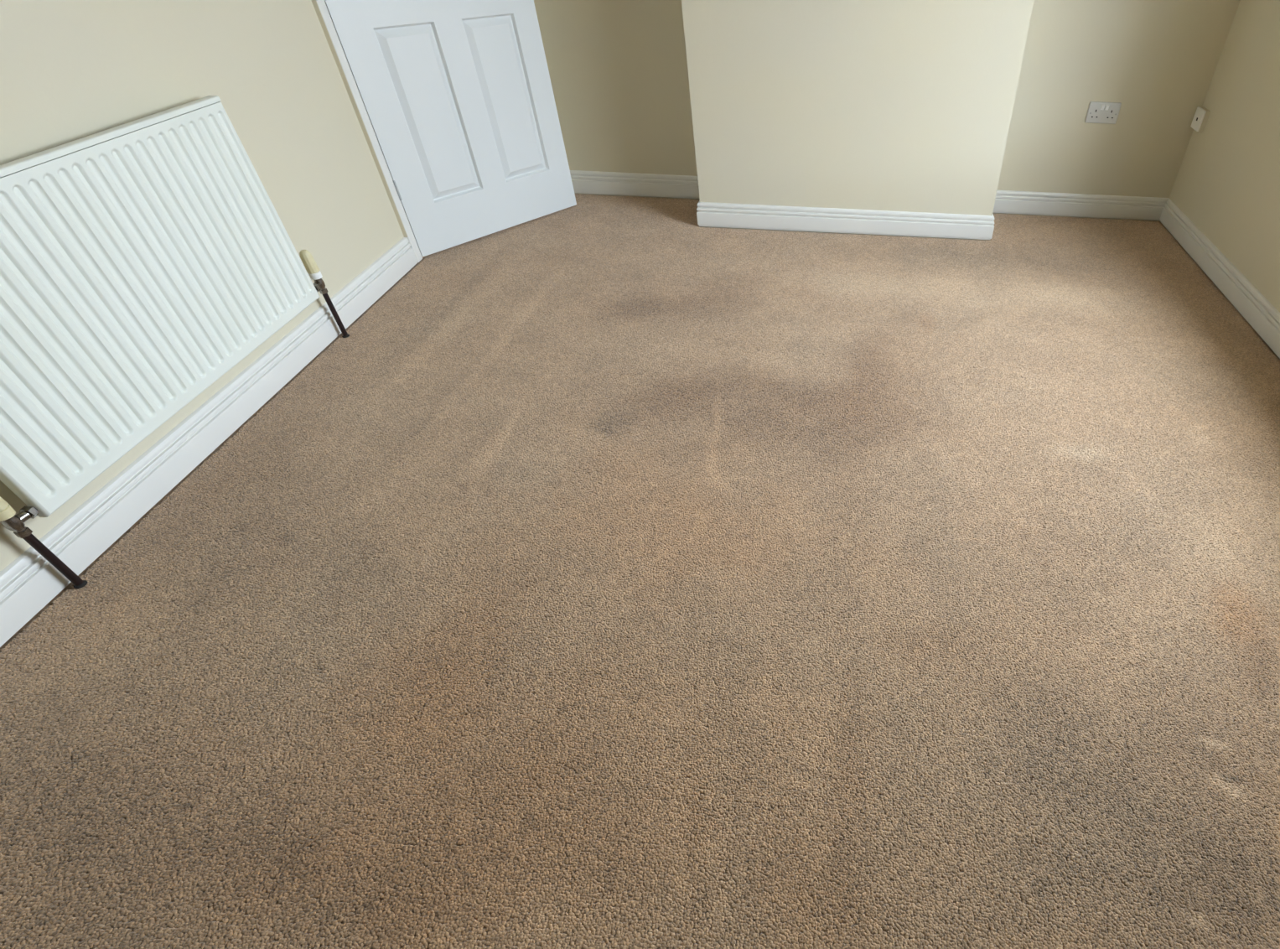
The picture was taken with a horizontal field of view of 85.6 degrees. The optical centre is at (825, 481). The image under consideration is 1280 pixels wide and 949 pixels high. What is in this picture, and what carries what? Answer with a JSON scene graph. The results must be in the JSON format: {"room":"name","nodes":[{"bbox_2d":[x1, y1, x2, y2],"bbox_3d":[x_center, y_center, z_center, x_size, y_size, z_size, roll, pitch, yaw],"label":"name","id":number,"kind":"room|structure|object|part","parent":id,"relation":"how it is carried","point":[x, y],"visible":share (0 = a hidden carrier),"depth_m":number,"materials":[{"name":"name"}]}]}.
{"room":"empty carpeted room","nodes":[
{"label":"empty carpeted room","id":0,"kind":"room"},
{"bbox_2d":[0,0,404,571],"bbox_3d":[-1.754,-0.526,0.564,0.120,2.450,6.006,1,42,-1],"label":"wall","id":1,"kind":"structure","parent":0,"point":[70,70],"depth_m":1.88,"materials":[{"name":"beige paint"}]},
{"bbox_2d":[0,95,319,517],"bbox_3d":[-1.690,-0.488,1.619,0.064,0.591,1.037,1,42,-1],"label":"radiator","id":2,"kind":"object","parent":1,"relation":"attached to","point":[142,260],"visible":1,"depth_m":1.57,"materials":[{"name":"white metal"}]},
{"bbox_2d":[0,496,88,588],"bbox_3d":[-1.687,0.106,1.420,0.035,0.312,0.070,3,42,1],"label":"radiator valve","id":3,"kind":"object","parent":2,"relation":"attached to","point":[15,523],"visible":1,"depth_m":1.40,"materials":[{"name":"black metal"}]},
{"bbox_3d":[-1.663,-0.705,1.427,0.028,0.012,1.037,1,42,-1],"label":"rail","id":4,"kind":"part","parent":2,"relation":"part of","materials":[{"name":"white metal"}]},
{"bbox_2d":[299,249,349,337],"bbox_3d":[-1.695,-0.621,2.241,0.037,0.312,0.070,3,42,1],"label":"radiator valve","id":5,"kind":"object","parent":2,"relation":"attached to","point":[312,268],"visible":0.96,"depth_m":2.20,"materials":[{"name":"black metal"}]},
{"bbox_2d":[0,237,417,647],"bbox_3d":[-1.718,0.642,0.965,0.016,0.111,4.856,1,42,-1],"label":"baseboard","id":6,"kind":"structure","parent":1,"relation":"attached to","point":[29,582],"depth_m":1.76,"materials":[{"name":"white paint"}]},
{"bbox_2d":[310,0,422,262],"bbox_3d":[-1.704,-1.709,2.157,0.018,2.050,0.047,3,42,1],"label":"trim","id":7,"kind":"structure","parent":1,"relation":"attached to","point":[320,7],"depth_m":2.46,"materials":[{"name":"white paint"}]},
{"bbox_2d":[324,0,576,257],"bbox_3d":[-1.478,-1.929,2.459,0.039,1.977,0.832,25,46,24],"label":"door","id":8,"kind":"structure","parent":1,"relation":"in","point":[457,95],"depth_m":2.76,"materials":[{"name":"white wood"}]},
{"bbox_3d":[-1.579,-1.470,2.674,0.015,0.615,0.235,25,46,24],"label":"panel","id":9,"kind":"part","parent":8,"relation":"part of","materials":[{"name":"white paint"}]},
{"bbox_3d":[-1.380,-1.658,2.896,0.015,0.615,0.238,25,46,24],"label":"panel","id":10,"kind":"part","parent":8,"relation":"part of","materials":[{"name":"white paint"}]},
{"bbox_2d":[0,193,1279,948],"bbox_3d":[-0.184,0.454,1.347,3.950,0.001,6.000,3,42,1],"label":"floor","id":11,"kind":"structure","parent":0,"point":[628,572],"depth_m":1.47,"materials":[{"name":"brown carpet"}]},
{"bbox_2d":[681,0,1034,240],"bbox_3d":[0.138,-2.231,2.577,1.390,2.450,0.376,3,42,1],"label":"wall","id":12,"kind":"structure","parent":0,"point":[875,105],"depth_m":2.85,"materials":[{"name":"beige paint"}]},
{"bbox_2d":[570,170,1169,239],"bbox_3d":[0.001,-1.378,3.327,3.520,0.111,0.393,3,42,1],"label":"baseboard","id":13,"kind":"structure","parent":12,"relation":"attached to","point":[708,214],"depth_m":3.22,"materials":[{"name":"white paint"}]},
{"bbox_2d":[533,0,1240,221],"bbox_3d":[-0.047,-2.405,2.765,4.200,2.450,0.120,3,42,1],"label":"wall","id":14,"kind":"structure","parent":0,"point":[618,69],"depth_m":3.14,"materials":[{"name":"beige paint"}]},
{"bbox_2d":[1084,101,1121,124],"bbox_3d":[1.326,-1.758,3.168,0.148,0.090,0.018,3,42,1],"label":"wall socket","id":15,"kind":"object","parent":14,"relation":"attached to","point":[1098,111],"visible":1,"depth_m":3.17,"materials":[{"name":"plastic"}]},
{"bbox_2d":[1169,0,1279,312],"bbox_3d":[1.786,-0.345,0.527,0.300,2.450,6.000,4,42,1],"label":"wall","id":16,"kind":"structure","parent":0,"point":[1227,182],"depth_m":2.78,"materials":[{"name":"beige paint"}]},
{"bbox_2d":[1190,106,1210,131],"bbox_3d":[1.762,-1.703,3.122,0.030,0.088,0.090,3,42,1],"label":"box","id":17,"kind":"object","parent":16,"relation":"attached to","point":[1199,120],"visible":1,"depth_m":3.10,"materials":[{"name":"beige plastic"}]},
{"bbox_2d":[1159,198,1279,358],"bbox_3d":[1.592,0.503,1.279,0.016,0.111,5.784,4,42,1],"label":"baseboard","id":18,"kind":"structure","parent":16,"relation":"attached to","point":[1262,316],"depth_m":2.82,"materials":[{"name":"white paint"}]}
]}

